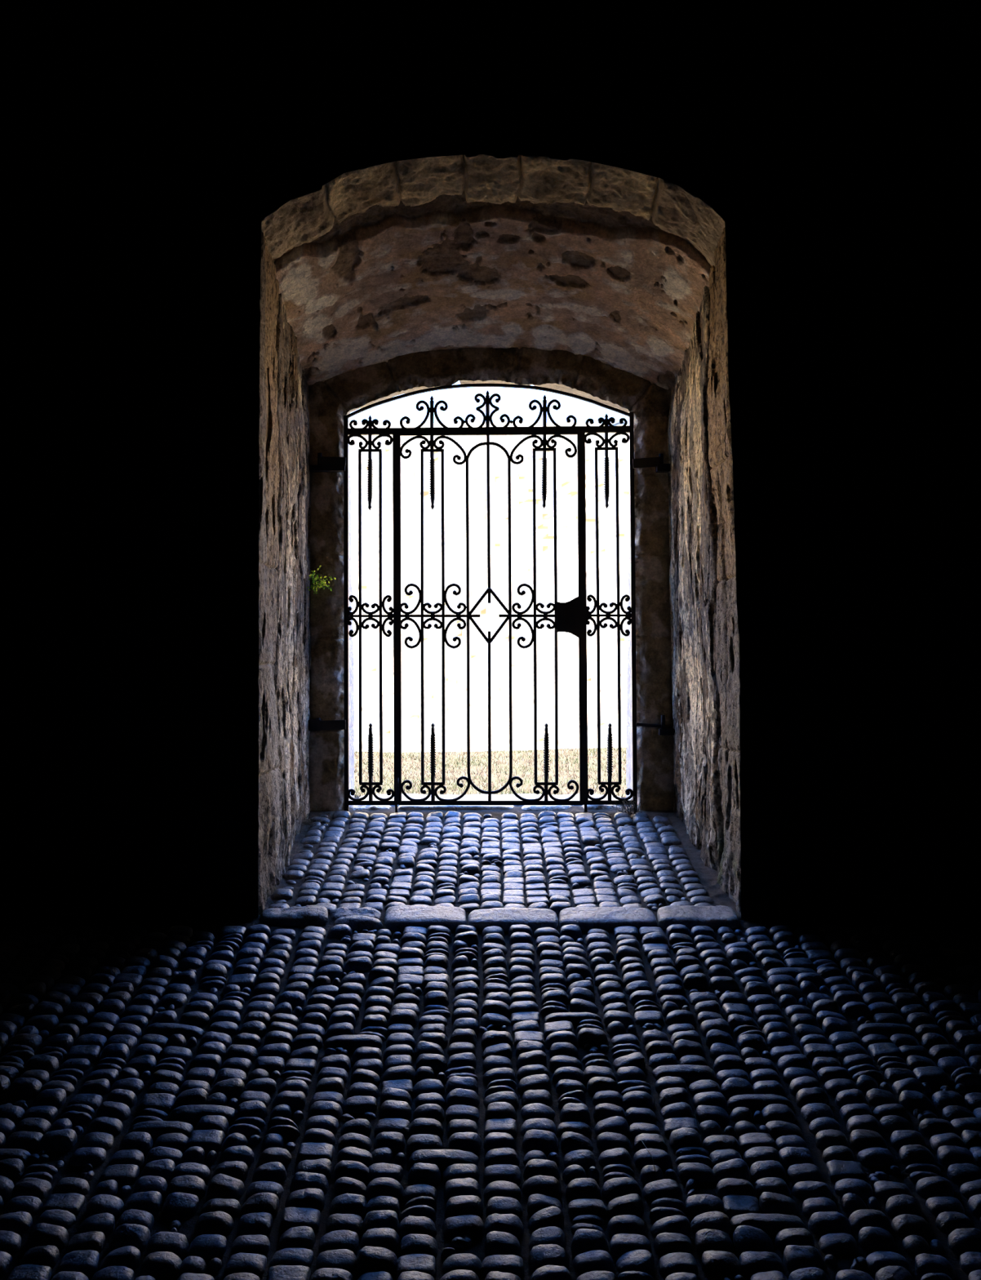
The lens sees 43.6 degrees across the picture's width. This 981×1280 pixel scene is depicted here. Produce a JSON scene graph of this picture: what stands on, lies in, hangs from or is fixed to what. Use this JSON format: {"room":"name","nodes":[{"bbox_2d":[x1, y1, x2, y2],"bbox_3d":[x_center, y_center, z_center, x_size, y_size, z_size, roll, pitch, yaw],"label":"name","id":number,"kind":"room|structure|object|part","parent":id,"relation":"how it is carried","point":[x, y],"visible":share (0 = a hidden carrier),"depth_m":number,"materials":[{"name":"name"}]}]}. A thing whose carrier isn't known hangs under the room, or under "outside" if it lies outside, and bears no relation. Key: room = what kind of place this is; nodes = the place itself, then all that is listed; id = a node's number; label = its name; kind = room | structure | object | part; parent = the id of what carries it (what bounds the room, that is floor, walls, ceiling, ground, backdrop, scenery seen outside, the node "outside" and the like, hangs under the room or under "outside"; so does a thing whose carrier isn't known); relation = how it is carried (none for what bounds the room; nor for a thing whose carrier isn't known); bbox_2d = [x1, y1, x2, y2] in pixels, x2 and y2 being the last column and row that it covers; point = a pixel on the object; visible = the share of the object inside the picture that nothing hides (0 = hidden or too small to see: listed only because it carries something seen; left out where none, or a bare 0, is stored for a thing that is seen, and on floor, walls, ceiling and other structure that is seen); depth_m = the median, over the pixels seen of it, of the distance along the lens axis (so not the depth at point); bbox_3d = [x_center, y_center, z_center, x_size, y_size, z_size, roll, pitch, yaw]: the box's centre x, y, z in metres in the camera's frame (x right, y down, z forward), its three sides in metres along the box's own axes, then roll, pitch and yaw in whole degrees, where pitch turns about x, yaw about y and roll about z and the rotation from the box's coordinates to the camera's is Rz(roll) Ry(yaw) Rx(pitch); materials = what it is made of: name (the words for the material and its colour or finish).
{"room":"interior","nodes":[
{"label":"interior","id":0,"kind":"room"},
{"bbox_2d":[254,218,311,915],"bbox_3d":[-0.955,-0.289,5.776,0.078,3.078,1.440,0,-1,0],"label":"wall","id":1,"kind":"structure","parent":0,"point":[284,679],"depth_m":5.60,"materials":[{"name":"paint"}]},
{"bbox_2d":[0,0,980,919],"bbox_3d":[0.000,-0.121,5.939,6.800,5.850,1.809,0,-1,0],"label":"wall","id":2,"kind":"structure","parent":0,"point":[144,145],"depth_m":5.07,"materials":[{"name":"stone"}]},
{"bbox_2d":[306,564,336,593],"bbox_3d":[-0.874,-0.310,6.306,0.150,0.153,0.086,0,-1,-17],"label":"plant","id":3,"kind":"object","parent":2,"relation":"attached to","point":[319,584],"visible":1,"depth_m":6.30,"materials":[{"name":"green plant"}]},
{"bbox_3d":[-0.867,-0.307,6.306,0.111,0.131,0.080,0,-1,-26],"label":"stem","id":4,"kind":"part","parent":3,"relation":"part of","materials":[{"name":"green plant"}]},
{"bbox_2d":[308,383,675,813],"bbox_3d":[0.006,-0.216,6.423,1.912,2.265,0.064,0,-1,0],"label":"iron gate","id":5,"kind":"object","parent":2,"relation":"attached to","point":[572,616],"visible":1,"depth_m":6.42,"materials":[{"name":"black metal"}]},
{"bbox_3d":[-0.628,-0.126,6.423,0.241,0.014,0.010,0,-1,0],"label":"rail","id":6,"kind":"part","parent":5,"relation":"part of","materials":[{"name":"black metal"}]},
{"bbox_3d":[-0.621,0.850,6.407,0.265,0.022,0.018,0,-1,0],"label":"panel","id":7,"kind":"part","parent":5,"relation":"part of","materials":[{"name":"black metal"}]},
{"bbox_3d":[-0.264,-0.126,6.423,0.419,0.014,0.010,0,-1,0],"label":"rail","id":8,"kind":"part","parent":5,"relation":"part of","materials":[{"name":"black metal"}]},
{"bbox_3d":[-0.067,-0.117,6.423,0.129,1.847,0.016,0,-1,0],"label":"oval rod","id":9,"kind":"part","parent":5,"relation":"part of","materials":[{"name":"black metal"}]},
{"bbox_3d":[-0.001,-0.116,6.420,0.970,1.954,0.026,0,-1,0],"label":"door","id":10,"kind":"part","parent":5,"relation":"part of","materials":[{"name":"black metal"}]},
{"bbox_3d":[0.052,-0.118,6.423,0.127,1.848,0.016,0,-1,0],"label":"oval rod","id":11,"kind":"part","parent":5,"relation":"part of","materials":[{"name":"black metal"}]},
{"bbox_3d":[0.197,-0.127,6.423,0.308,0.014,0.010,0,-1,0],"label":"rail","id":12,"kind":"part","parent":5,"relation":"part of","materials":[{"name":"black metal"}]},
{"bbox_3d":[0.434,-0.121,6.419,0.175,0.230,0.032,0,-1,0],"label":"lock plate","id":13,"kind":"part","parent":5,"relation":"part of","materials":[{"name":"black metal"}]},
{"bbox_3d":[0.616,-0.128,6.423,0.241,0.014,0.010,0,-1,0],"label":"rail","id":14,"kind":"part","parent":5,"relation":"part of","materials":[{"name":"black metal"}]},
{"bbox_3d":[0.618,0.848,6.407,0.265,0.022,0.018,0,-1,0],"label":"panel","id":15,"kind":"part","parent":5,"relation":"part of","materials":[{"name":"black metal"}]},
{"bbox_2d":[0,805,980,1279],"bbox_3d":[0.000,1.615,2.382,6.800,1.632,8.220,0,-1,0],"label":"floor","id":16,"kind":"structure","parent":0,"point":[247,1098],"depth_m":3.77,"materials":[{"name":"stone"}]},
{"bbox_2d":[260,904,328,926],"bbox_3d":[-0.804,1.154,5.031,0.282,0.117,0.146,0,-1,0],"label":"kerbstone","id":17,"kind":"object","parent":16,"relation":"on","point":[308,915],"visible":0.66,"depth_m":4.99,"materials":[{"name":"stone"}]},
{"bbox_2d":[302,816,328,826],"bbox_3d":[-0.904,0.904,6.112,0.193,0.053,0.080,0,-1,-7],"label":"grass tuft","id":18,"kind":"object","parent":16,"relation":"on","point":[307,820],"visible":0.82,"depth_m":6.12,"materials":[{"name":"green plant"}]},
{"bbox_2d":[329,906,381,919],"bbox_3d":[-0.555,1.154,5.058,0.229,0.094,0.116,0,-1,0],"label":"kerbstone","id":19,"kind":"object","parent":16,"relation":"on","point":[335,913],"visible":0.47,"depth_m":5.05,"materials":[{"name":"stone"}]},
{"bbox_2d":[333,915,382,930],"bbox_3d":[-0.536,1.167,4.958,0.203,0.101,0.078,0,-1,0],"label":"kerbstone","id":20,"kind":"object","parent":16,"relation":"on","point":[357,922],"visible":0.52,"depth_m":4.93,"materials":[{"name":"stone"}]},
{"bbox_2d":[349,804,391,810],"bbox_3d":[-0.638,0.919,6.513,0.269,0.115,0.173,0,-1,0],"label":"threshold stone","id":21,"kind":"object","parent":16,"relation":"on","point":[354,806],"visible":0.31,"depth_m":6.47,"materials":[{"name":"stone"}]},
{"bbox_2d":[383,904,466,931],"bbox_3d":[-0.265,1.157,5.002,0.340,0.122,0.181,0,-1,0],"label":"kerbstone","id":22,"kind":"object","parent":16,"relation":"on","point":[397,917],"visible":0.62,"depth_m":4.96,"materials":[{"name":"stone"}]},
{"bbox_2d":[397,804,514,809],"bbox_3d":[-0.178,0.919,6.513,0.631,0.111,0.157,0,-1,0],"label":"threshold stone","id":23,"kind":"object","parent":16,"relation":"on","point":[401,806],"visible":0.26,"depth_m":6.45,"materials":[{"name":"stone"}]},
{"bbox_2d":[468,906,558,931],"bbox_3d":[0.092,1.157,4.987,0.366,0.117,0.157,0,-1,0],"label":"kerbstone","id":24,"kind":"object","parent":16,"relation":"on","point":[535,918],"visible":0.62,"depth_m":4.95,"materials":[{"name":"stone"}]},
{"bbox_2d":[521,804,572,810],"bbox_3d":[0.296,0.927,6.509,0.309,0.122,0.161,0,-1,0],"label":"threshold stone","id":25,"kind":"object","parent":16,"relation":"on","point":[526,807],"visible":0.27,"depth_m":6.45,"materials":[{"name":"stone"}]},
{"bbox_2d":[582,804,621,809],"bbox_3d":[0.592,0.915,6.508,0.241,0.126,0.160,0,-1,0],"label":"threshold stone","id":26,"kind":"object","parent":16,"relation":"on","point":[588,806],"visible":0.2,"depth_m":6.45,"materials":[{"name":"stone"}]},
{"bbox_2d":[559,906,657,931],"bbox_3d":[0.476,1.159,4.993,0.398,0.118,0.172,0,-1,0],"label":"kerbstone","id":27,"kind":"object","parent":16,"relation":"on","point":[606,918],"visible":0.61,"depth_m":4.95,"materials":[{"name":"stone"}]},
{"bbox_2d":[613,795,646,814],"bbox_3d":[0.723,0.852,6.340,0.176,0.099,0.104,0,-1,0],"label":"weed","id":28,"kind":"object","parent":16,"relation":"on","point":[624,807],"visible":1,"depth_m":6.33,"materials":[{"name":"green plant"}]},
{"bbox_2d":[640,1139,657,1177],"bbox_3d":[0.432,1.401,3.317,0.010,0.039,0.162,0,-1,-8],"label":"stalk","id":29,"kind":"object","parent":16,"relation":"on","point":[641,1140],"visible":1,"depth_m":3.31,"materials":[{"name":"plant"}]},
{"bbox_2d":[657,905,739,929],"bbox_3d":[0.845,1.157,5.010,0.329,0.119,0.171,0,-1,0],"label":"kerbstone","id":30,"kind":"object","parent":16,"relation":"on","point":[717,917],"visible":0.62,"depth_m":4.96,"materials":[{"name":"stone"}]},
{"bbox_2d":[0,0,980,46],"bbox_3d":[0.000,-2.243,1.764,5.900,1.287,6.850,0,-1,0],"label":"ceiling","id":31,"kind":"structure","parent":0,"point":[961,19],"depth_m":5.01,"materials":[{"name":"stone"}]},
{"bbox_2d":[251,154,732,391],"bbox_3d":[0.004,-1.661,5.795,2.029,0.750,1.430,0,-1,0],"label":"arch","id":32,"kind":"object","parent":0,"point":[610,265],"depth_m":5.65,"materials":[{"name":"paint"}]},
{"bbox_2d":[667,204,744,915],"bbox_3d":[1.004,-0.289,5.776,0.110,3.078,1.442,0,-1,-2],"label":"wall","id":33,"kind":"structure","parent":0,"point":[705,636],"depth_m":5.58,"materials":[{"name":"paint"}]},
{"label":"outside","id":34,"kind":"structure","parent":0,"visible":0},
{"bbox_2d":[348,422,630,752],"bbox_3d":[0.000,-0.304,11.245,18.000,3.400,0.524,0,-1,0],"label":"sky","id":35,"kind":"structure","parent":34,"point":[522,474],"depth_m":11.01,"materials":[{"name":"white"}]},
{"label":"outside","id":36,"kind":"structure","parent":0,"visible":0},
{"bbox_2d":[354,747,627,798],"bbox_3d":[0.000,0.999,9.064,18.000,0.167,4.440,0,-1,0],"label":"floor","id":37,"kind":"structure","parent":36,"point":[551,772],"depth_m":9.58,"materials":[{"name":"beige"}]},
{"bbox_2d":[354,745,626,798],"bbox_3d":[0.017,0.979,8.967,4.254,0.200,4.072,0,-1,0],"label":"grass","id":38,"kind":"structure","parent":37,"relation":"on","point":[438,753],"depth_m":9.52,"materials":[{"name":"beige plant"}]},
{"bbox_2d":[359,793,626,806],"bbox_3d":[0.002,0.963,6.774,1.487,0.206,0.351,0,-1,0],"label":"threshold slab","id":39,"kind":"object","parent":37,"relation":"on","point":[481,797],"visible":0.12,"depth_m":6.77,"materials":[{"name":"stone"}]}
]}

